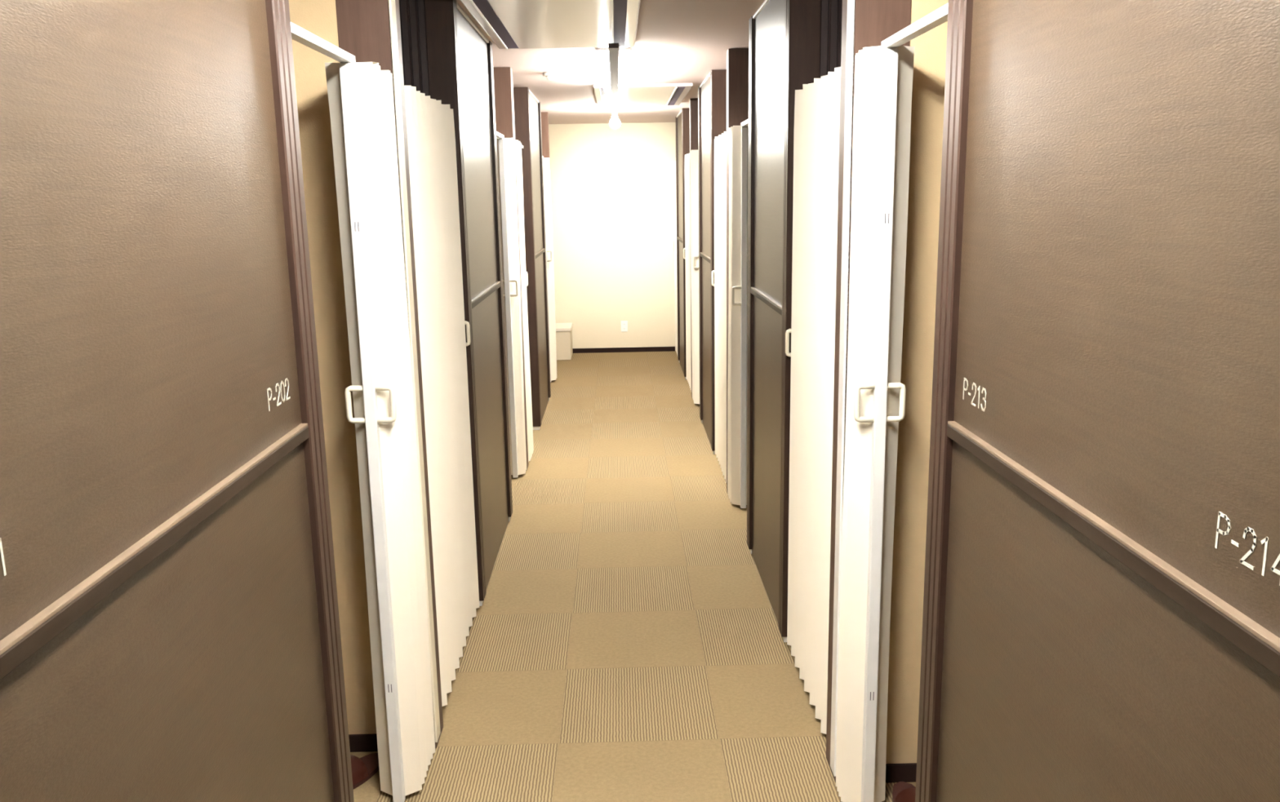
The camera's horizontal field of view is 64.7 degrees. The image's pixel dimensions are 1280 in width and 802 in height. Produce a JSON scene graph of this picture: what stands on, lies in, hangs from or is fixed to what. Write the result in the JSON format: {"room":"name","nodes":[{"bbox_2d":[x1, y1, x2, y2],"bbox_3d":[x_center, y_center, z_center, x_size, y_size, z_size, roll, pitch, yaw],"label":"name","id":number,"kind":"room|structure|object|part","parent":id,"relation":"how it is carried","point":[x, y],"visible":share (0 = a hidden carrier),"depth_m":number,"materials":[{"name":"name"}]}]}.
{"room":"capsule hotel corridor","nodes":[
{"label":"capsule hotel corridor","id":0,"kind":"room"},
{"bbox_2d":[288,0,376,734],"bbox_3d":[-1.675,-0.091,2.924,1.765,2.397,0.124,-1,12,-1],"label":"wall","id":1,"kind":"structure","parent":0,"point":[317,17],"depth_m":2.87,"materials":[{"name":"beige paint"}]},
{"bbox_2d":[348,733,377,752],"bbox_3d":[-1.655,1.069,3.093,1.763,0.055,0.011,-1,12,-1],"label":"baseboard","id":2,"kind":"structure","parent":1,"relation":"attached to","point":[357,743],"depth_m":3.10,"materials":[{"name":"brown wood"}]},
{"bbox_2d":[335,0,443,748],"bbox_3d":[-0.722,-0.111,2.942,0.143,2.396,0.128,-1,12,-1],"label":"trim","id":3,"kind":"structure","parent":1,"relation":"attached to","point":[364,33],"depth_m":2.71,"materials":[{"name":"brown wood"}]},
{"bbox_2d":[399,0,430,96],"bbox_3d":[-1.677,-0.302,3.959,1.810,2.397,0.046,-1,12,-1],"label":"wall","id":4,"kind":"structure","parent":0,"point":[412,12],"depth_m":3.75,"materials":[{"name":"brown wood"}]},
{"bbox_2d":[456,0,764,124],"bbox_3d":[-0.118,-1.687,4.365,5.200,0.100,12.630,-1,12,-1],"label":"ceiling","id":5,"kind":"structure","parent":0,"point":[677,41],"depth_m":5.52,"materials":[{"name":"paint"}]},
{"bbox_2d":[460,0,639,48],"bbox_3d":[-0.336,-1.547,4.016,0.665,0.026,1.900,-1,12,-1],"label":"ceiling panel","id":6,"kind":"object","parent":5,"relation":"attached to","point":[509,24],"visible":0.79,"depth_m":4.20,"materials":[{"name":"grey paint"}]},
{"bbox_2d":[542,71,560,80],"bbox_3d":[-0.533,-1.965,6.120,0.112,0.042,0.112,-1,12,-1],"label":"smoke detector","id":7,"kind":"object","parent":5,"relation":"attached to","point":[551,76],"visible":1,"depth_m":6.09,"materials":[{"name":"white plastic"}]},
{"bbox_2d":[595,48,610,92],"bbox_3d":[-0.198,-1.860,5.636,0.059,0.065,1.995,-1,12,-1],"label":"ceiling light","id":8,"kind":"object","parent":5,"relation":"attached to","point":[602,55],"depth_m":5.55,"materials":[{"name":"white plastic"}]},
{"bbox_2d":[608,43,618,95],"bbox_3d":[-0.144,-1.857,5.651,0.048,0.078,2.220,-1,12,-1],"label":"rail","id":9,"kind":"object","parent":5,"relation":"hanging from","point":[613,48],"visible":1,"depth_m":5.25,"materials":[{"name":"grey metal"}]},
{"bbox_2d":[607,106,622,128],"bbox_3d":[-0.212,-2.394,8.541,0.120,0.180,0.120,-1,12,-1],"label":"spotlight","id":10,"kind":"object","parent":5,"relation":"hanging from","point":[615,123],"visible":0.99,"depth_m":8.51,"materials":[{"name":"white plastic"}]},
{"bbox_2d":[611,109,617,116],"bbox_3d":[-0.213,-2.434,8.533,0.060,0.060,0.060,-1,12,-1],"label":"ceiling light","id":11,"kind":"object","parent":10,"relation":"attached to","point":[615,113],"depth_m":8.51,"materials":[{"name":"white plastic"}]},
{"bbox_3d":[-0.212,-2.359,8.549,0.096,0.108,0.096,-1,12,-1],"label":"bulb","id":12,"kind":"part","parent":10,"relation":"part of","materials":[{"name":"white glass"}]},
{"bbox_2d":[618,47,631,92],"bbox_3d":[-0.092,-1.862,5.639,0.054,0.065,2.023,-1,12,-1],"label":"ceiling light","id":13,"kind":"object","parent":5,"relation":"attached to","point":[624,53],"depth_m":5.53,"materials":[{"name":"white plastic"}]},
{"bbox_2d":[593,83,693,106],"bbox_3d":[0.005,-2.265,7.506,0.670,0.026,1.490,-1,12,-1],"label":"air conditioner","id":14,"kind":"object","parent":5,"relation":"attached to","point":[649,94],"visible":1,"depth_m":7.33,"materials":[{"name":"grey plastic"}]},
{"bbox_2d":[548,122,675,351],"bbox_3d":[-0.240,-1.714,10.752,5.200,2.397,0.100,-1,12,-1],"label":"wall","id":15,"kind":"structure","parent":0,"point":[612,189],"depth_m":10.69,"materials":[{"name":"paint"}]},
{"bbox_2d":[572,346,675,353],"bbox_3d":[-1.168,-0.533,10.914,3.100,0.050,0.012,-1,12,-1],"label":"baseboard","id":16,"kind":"structure","parent":15,"relation":"attached to","point":[642,348],"depth_m":10.93,"materials":[{"name":"brown wood"}]},
{"bbox_2d":[621,320,627,332],"bbox_3d":[-0.169,-0.805,10.881,0.072,0.118,0.011,-1,12,-1],"label":"wall outlet","id":17,"kind":"object","parent":15,"relation":"attached to","point":[624,323],"visible":1,"depth_m":10.88,"materials":[{"name":"white plastic"}]},
{"bbox_2d":[350,351,915,801],"bbox_3d":[-0.076,0.759,4.864,5.200,0.100,12.630,-1,12,-1],"label":"floor","id":18,"kind":"structure","parent":0,"point":[624,643],"depth_m":3.88,"materials":[{"name":"beige tile"}]},
{"bbox_2d":[0,0,354,801],"bbox_3d":[-0.658,0.221,1.308,0.104,2.395,1.405,-1,12,-1],"label":"partition panel","id":19,"kind":"object","parent":18,"relation":"on","point":[170,630],"visible":1,"depth_m":1.31,"materials":[{"name":"brown wood"}]},
{"bbox_3d":[-0.615,0.179,1.301,0.014,0.030,1.217,-1,12,-1],"label":"rail","id":20,"kind":"part","parent":19,"relation":"part of","materials":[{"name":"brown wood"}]},
{"bbox_3d":[-0.673,0.076,1.950,0.104,2.368,0.090,-1,12,-1],"label":"frame post","id":21,"kind":"part","parent":19,"relation":"part of","materials":[{"name":"brown wood"}]},
{"bbox_2d":[290,22,435,801],"bbox_3d":[-0.689,0.179,2.476,0.133,2.006,0.897,-1,12,-1],"label":"door","id":22,"kind":"structure","parent":19,"relation":"attached to","point":[361,94],"depth_m":2.66,"materials":[{"name":"beige plastic"}]},
{"bbox_3d":[-0.733,0.009,2.606,0.052,0.100,0.015,-1,12,-1],"label":"handle","id":23,"kind":"part","parent":22,"relation":"part of","materials":[{"name":"beige plastic"}]},
{"bbox_3d":[-0.656,0.008,2.608,0.052,0.100,0.015,-1,12,-1],"label":"handle","id":24,"kind":"part","parent":22,"relation":"part of","materials":[{"name":"beige plastic"}]},
{"bbox_2d":[350,753,378,789],"bbox_3d":[-0.848,1.077,2.956,0.102,0.065,0.260,5,13,28],"label":"slipper","id":25,"kind":"object","parent":18,"relation":"on","point":[363,769],"visible":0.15,"depth_m":2.95,"materials":[{"name":"red"}]},
{"bbox_2d":[424,0,512,606],"bbox_3d":[-0.734,-0.438,4.541,0.104,2.395,1.205,-1,12,-1],"label":"partition panel","id":26,"kind":"object","parent":18,"relation":"on","point":[460,56],"visible":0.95,"depth_m":4.37,"materials":[{"name":"brown wood"}]},
{"bbox_2d":[404,85,479,706],"bbox_3d":[-0.712,-0.027,3.513,0.129,1.994,0.944,-1,12,-1],"label":"door","id":27,"kind":"structure","parent":26,"relation":"attached to","point":[430,127],"depth_m":3.46,"materials":[{"name":"beige plastic"}]},
{"bbox_3d":[-0.687,-0.262,3.934,0.052,0.100,0.015,-1,12,-1],"label":"handle","id":28,"kind":"part","parent":27,"relation":"part of","materials":[{"name":"beige plastic"}]},
{"bbox_3d":[-0.721,-0.340,3.992,0.104,2.368,0.090,-1,12,-1],"label":"frame post","id":29,"kind":"part","parent":26,"relation":"part of","materials":[{"name":"brown wood"}]},
{"bbox_3d":[-0.690,-0.480,4.533,0.014,0.030,1.017,-1,12,-1],"label":"rail","id":30,"kind":"part","parent":26,"relation":"part of","materials":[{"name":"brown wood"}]},
{"bbox_3d":[-0.746,-0.562,5.085,0.104,2.368,0.090,-1,12,-1],"label":"frame post","id":31,"kind":"part","parent":26,"relation":"part of","materials":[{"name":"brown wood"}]},
{"bbox_2d":[496,131,526,478],"bbox_3d":[-0.761,-0.462,5.620,0.130,2.006,0.907,-1,12,-1],"label":"door","id":32,"kind":"structure","parent":26,"relation":"attached to","point":[505,148],"depth_m":5.90,"materials":[{"name":"beige plastic"}]},
{"bbox_3d":[-0.732,-0.657,5.870,0.052,0.100,0.015,-1,12,-1],"label":"handle","id":33,"kind":"part","parent":32,"relation":"part of","materials":[{"name":"beige plastic"}]},
{"bbox_2d":[513,87,551,430],"bbox_3d":[-0.806,-1.076,7.673,0.104,2.395,1.160,-1,12,-1],"label":"partition panel","id":34,"kind":"object","parent":18,"relation":"on","point":[527,113],"visible":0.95,"depth_m":7.30,"materials":[{"name":"brown wood"}]},
{"bbox_2d":[515,140,533,462],"bbox_3d":[-0.785,-0.674,6.660,0.132,2.006,0.972,-1,12,-1],"label":"door","id":35,"kind":"structure","parent":34,"relation":"attached to","point":[524,275],"depth_m":6.33,"materials":[{"name":"beige plastic"}]},
{"bbox_3d":[-0.747,-0.786,6.506,0.052,0.100,0.015,-1,12,-1],"label":"handle","id":36,"kind":"part","parent":35,"relation":"part of","materials":[{"name":"beige plastic"}]},
{"bbox_3d":[-0.763,-1.118,7.666,0.014,0.030,0.972,-1,12,-1],"label":"rail","id":37,"kind":"part","parent":34,"relation":"part of","materials":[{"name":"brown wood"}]},
{"bbox_3d":[-0.819,-1.196,8.195,0.104,2.368,0.090,-1,12,-1],"label":"frame post","id":38,"kind":"part","parent":34,"relation":"part of","materials":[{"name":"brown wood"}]},
{"bbox_2d":[542,155,556,382],"bbox_3d":[-0.835,-1.097,8.741,0.134,2.006,0.937,-1,12,-1],"label":"door","id":39,"kind":"structure","parent":34,"relation":"attached to","point":[546,170],"depth_m":9.03,"materials":[{"name":"beige plastic"}]},
{"bbox_3d":[-0.804,-1.290,8.980,0.052,0.100,0.015,-1,12,-1],"label":"handle","id":40,"kind":"part","parent":39,"relation":"part of","materials":[{"name":"beige plastic"}]},
{"bbox_2d":[555,323,573,359],"bbox_3d":[-0.919,-0.627,10.641,0.412,0.334,0.440,-1,12,-1],"label":"storage box","id":41,"kind":"object","parent":18,"relation":"on","point":[563,331],"visible":0.48,"depth_m":10.45,"materials":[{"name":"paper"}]},
{"bbox_3d":[-0.921,-0.774,10.611,0.412,0.035,0.440,-1,12,-1],"label":"lid","id":42,"kind":"part","parent":41,"relation":"part of","materials":[{"name":"beige plastic"}]},
{"bbox_2d":[675,107,689,379],"bbox_3d":[0.427,-1.472,9.510,0.104,2.395,1.040,-1,12,-1],"label":"partition panel","id":43,"kind":"object","parent":18,"relation":"on","point":[682,119],"visible":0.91,"depth_m":9.47,"materials":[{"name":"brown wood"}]},
{"bbox_2d":[672,161,677,354],"bbox_3d":[0.418,-1.451,10.397,0.129,1.994,0.676,-1,12,-1],"label":"door","id":44,"kind":"structure","parent":43,"relation":"attached to","point":[674,246],"depth_m":10.51,"materials":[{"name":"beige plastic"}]},
{"bbox_3d":[0.416,-1.580,9.972,0.104,2.368,0.090,-1,12,-1],"label":"frame post","id":45,"kind":"part","parent":43,"relation":"part of","materials":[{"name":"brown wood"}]},
{"bbox_3d":[0.438,-1.390,9.042,0.104,2.368,0.090,-1,12,-1],"label":"frame post","id":46,"kind":"part","parent":43,"relation":"part of","materials":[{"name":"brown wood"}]},
{"bbox_2d":[683,153,691,390],"bbox_3d":[0.458,-1.095,8.649,0.129,1.994,0.759,-1,12,-1],"label":"door","id":47,"kind":"structure","parent":43,"relation":"attached to","point":[686,251],"depth_m":8.67,"materials":[{"name":"beige plastic"}]},
{"bbox_2d":[697,69,726,454],"bbox_3d":[0.490,-0.924,6.821,0.104,2.395,1.010,-1,12,-1],"label":"partition panel","id":48,"kind":"object","parent":18,"relation":"on","point":[712,92],"visible":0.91,"depth_m":6.72,"materials":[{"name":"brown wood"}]},
{"bbox_2d":[690,150,699,404],"bbox_3d":[0.479,-0.922,7.768,0.132,2.006,0.832,-1,12,-1],"label":"door","id":49,"kind":"structure","parent":48,"relation":"attached to","point":[694,153],"depth_m":7.91,"materials":[{"name":"beige plastic"}]},
{"bbox_3d":[0.436,-1.079,7.837,0.052,0.100,0.015,-1,12,-1],"label":"handle","id":50,"kind":"part","parent":49,"relation":"part of","materials":[{"name":"beige plastic"}]},
{"bbox_3d":[0.479,-1.029,7.269,0.104,2.368,0.090,-1,12,-1],"label":"frame post","id":51,"kind":"part","parent":48,"relation":"part of","materials":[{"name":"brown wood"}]},
{"bbox_3d":[0.445,-0.965,6.811,0.014,0.030,0.822,-1,12,-1],"label":"rail","id":52,"kind":"part","parent":48,"relation":"part of","materials":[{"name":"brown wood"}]},
{"bbox_3d":[0.500,-0.846,6.367,0.104,2.368,0.090,-1,12,-1],"label":"frame post","id":53,"kind":"part","parent":48,"relation":"part of","materials":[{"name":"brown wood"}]},
{"bbox_2d":[711,131,726,483],"bbox_3d":[0.521,-0.547,5.960,0.129,1.994,0.789,-1,12,-1],"label":"door","id":54,"kind":"structure","parent":48,"relation":"attached to","point":[720,142],"depth_m":5.96,"materials":[{"name":"beige plastic"}]},
{"bbox_3d":[0.471,-0.766,6.303,0.052,0.100,0.015,-1,12,-1],"label":"handle","id":55,"kind":"part","parent":54,"relation":"part of","materials":[{"name":"beige plastic"}]},
{"bbox_2d":[746,0,820,642],"bbox_3d":[0.553,-0.365,4.078,0.104,2.395,1.050,-1,12,-1],"label":"partition panel","id":56,"kind":"object","parent":18,"relation":"on","point":[784,35],"visible":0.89,"depth_m":3.94,"materials":[{"name":"brown wood"}]},
{"bbox_2d":[727,119,748,508],"bbox_3d":[0.542,-0.370,5.060,0.133,2.006,0.862,-1,12,-1],"label":"door","id":57,"kind":"structure","parent":56,"relation":"attached to","point":[738,135],"depth_m":5.26,"materials":[{"name":"beige plastic"}]},
{"bbox_3d":[0.497,-0.542,5.202,0.052,0.100,0.015,-1,12,-1],"label":"handle","id":58,"kind":"part","parent":57,"relation":"part of","materials":[{"name":"beige plastic"}]},
{"bbox_3d":[0.542,-0.474,4.545,0.104,2.368,0.090,-1,12,-1],"label":"frame post","id":59,"kind":"part","parent":56,"relation":"part of","materials":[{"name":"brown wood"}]},
{"bbox_3d":[0.509,-0.406,4.069,0.014,0.030,0.862,-1,12,-1],"label":"rail","id":60,"kind":"part","parent":56,"relation":"part of","materials":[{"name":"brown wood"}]},
{"bbox_3d":[0.564,-0.283,3.605,0.104,2.368,0.090,-1,12,-1],"label":"frame post","id":61,"kind":"part","parent":56,"relation":"part of","materials":[{"name":"brown wood"}]},
{"bbox_2d":[785,66,840,734],"bbox_3d":[0.585,0.012,3.214,0.129,1.994,0.764,-1,12,-1],"label":"door","id":62,"kind":"structure","parent":56,"relation":"attached to","point":[817,105],"depth_m":3.19,"materials":[{"name":"beige plastic"}]},
{"bbox_3d":[0.536,-0.204,3.546,0.052,0.100,0.015,-1,12,-1],"label":"handle","id":63,"kind":"part","parent":62,"relation":"part of","materials":[{"name":"beige plastic"}]},
{"bbox_2d":[892,782,915,801],"bbox_3d":[0.747,1.092,2.746,0.102,0.065,0.260,-1,12,-1],"label":"slipper","id":64,"kind":"object","parent":18,"relation":"on","point":[903,792],"visible":0.62,"depth_m":2.76,"materials":[{"name":"red"}]},
{"bbox_2d":[915,0,1279,801],"bbox_3d":[0.619,0.214,1.235,0.104,2.395,1.407,-1,12,-1],"label":"partition panel","id":65,"kind":"object","parent":18,"relation":"on","point":[1101,615],"visible":1,"depth_m":1.25,"materials":[{"name":"brown wood"}]},
{"bbox_2d":[835,3,948,801],"bbox_3d":[0.606,0.185,2.334,0.134,2.006,0.747,-1,12,-1],"label":"door","id":66,"kind":"structure","parent":65,"relation":"attached to","point":[876,396],"depth_m":2.54,"materials":[{"name":"beige plastic"}]},
{"bbox_3d":[0.559,0.005,2.518,0.052,0.100,0.015,-1,12,-1],"label":"handle","id":67,"kind":"part","parent":66,"relation":"part of","materials":[{"name":"beige plastic"}]},
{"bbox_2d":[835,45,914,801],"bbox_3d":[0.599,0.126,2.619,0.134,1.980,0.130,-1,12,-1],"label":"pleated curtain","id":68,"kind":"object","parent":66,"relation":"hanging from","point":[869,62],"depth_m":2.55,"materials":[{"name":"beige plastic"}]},
{"bbox_3d":[0.636,0.003,2.519,0.052,0.100,0.015,-1,12,-1],"label":"handle","id":69,"kind":"part","parent":66,"relation":"part of","materials":[{"name":"beige plastic"}]},
{"bbox_3d":[0.604,0.069,1.878,0.104,2.368,0.090,-1,12,-1],"label":"frame post","id":70,"kind":"part","parent":65,"relation":"part of","materials":[{"name":"brown wood"}]},
{"bbox_3d":[0.575,0.173,1.226,0.014,0.030,1.219,-1,12,-1],"label":"rail","id":71,"kind":"part","parent":65,"relation":"part of","materials":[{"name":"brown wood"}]},
{"bbox_2d":[819,0,842,78],"bbox_3d":[1.521,-0.286,3.608,1.810,2.397,0.046,-1,12,-1],"label":"wall","id":72,"kind":"structure","parent":0,"point":[831,11],"depth_m":3.38,"materials":[{"name":"brown wood"}]},
{"bbox_2d":[885,0,948,764],"bbox_3d":[1.564,-0.112,2.748,1.765,2.397,0.129,-1,12,-1],"label":"wall","id":73,"kind":"structure","parent":0,"point":[930,47],"depth_m":2.68,"materials":[{"name":"beige paint"}]},
{"bbox_2d":[826,0,911,782],"bbox_3d":[0.610,-0.091,2.730,0.143,2.396,0.133,-1,12,-1],"label":"trim","id":74,"kind":"structure","parent":73,"relation":"attached to","point":[875,21],"depth_m":2.63,"materials":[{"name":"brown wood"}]},
{"bbox_2d":[885,763,916,782],"bbox_3d":[1.586,1.049,2.914,1.763,0.055,0.011,-1,12,-1],"label":"baseboard","id":75,"kind":"structure","parent":73,"relation":"attached to","point":[906,772],"depth_m":2.89,"materials":[{"name":"brown wood"}]},
{"bbox_3d":[-1.748,-0.731,6.068,1.765,2.397,0.116,-1,12,-1],"label":"wall","id":76,"kind":"structure","parent":0,"visible":0},
{"bbox_2d":[493,66,528,471],"bbox_3d":[-0.795,-0.751,6.086,0.143,2.396,0.120,-1,12,-1],"label":"trim","id":77,"kind":"structure","parent":76,"relation":"attached to","point":[503,76],"depth_m":5.84,"materials":[{"name":"brown wood"}]},
{"bbox_3d":[-1.821,-1.367,9.188,1.765,2.397,0.086,-1,12,-1],"label":"wall","id":78,"kind":"structure","parent":0,"visible":0},
{"bbox_2d":[541,111,557,377],"bbox_3d":[-0.867,-1.387,9.206,0.143,2.396,0.090,-1,12,-1],"label":"trim","id":79,"kind":"structure","parent":78,"relation":"attached to","point":[544,115],"depth_m":8.97,"materials":[{"name":"brown wood"}]},
{"bbox_3d":[1.500,-0.674,5.507,1.765,2.397,0.086,-1,12,-1],"label":"wall","id":80,"kind":"structure","parent":0,"visible":0},
{"bbox_2d":[726,48,748,492],"bbox_3d":[0.546,-0.653,5.489,0.143,2.396,0.090,-1,12,-1],"label":"trim","id":81,"kind":"structure","parent":80,"relation":"attached to","point":[737,60],"depth_m":5.26,"materials":[{"name":"brown wood"}]},
{"bbox_3d":[1.437,-1.223,8.206,1.765,2.397,0.096,-1,12,-1],"label":"wall","id":82,"kind":"structure","parent":0,"visible":0},
{"bbox_2d":[688,98,697,397],"bbox_3d":[0.483,-1.202,8.188,0.143,2.396,0.100,-1,12,-1],"label":"trim","id":83,"kind":"structure","parent":82,"relation":"attached to","point":[693,103],"depth_m":7.95,"materials":[{"name":"brown wood"}]}
]}

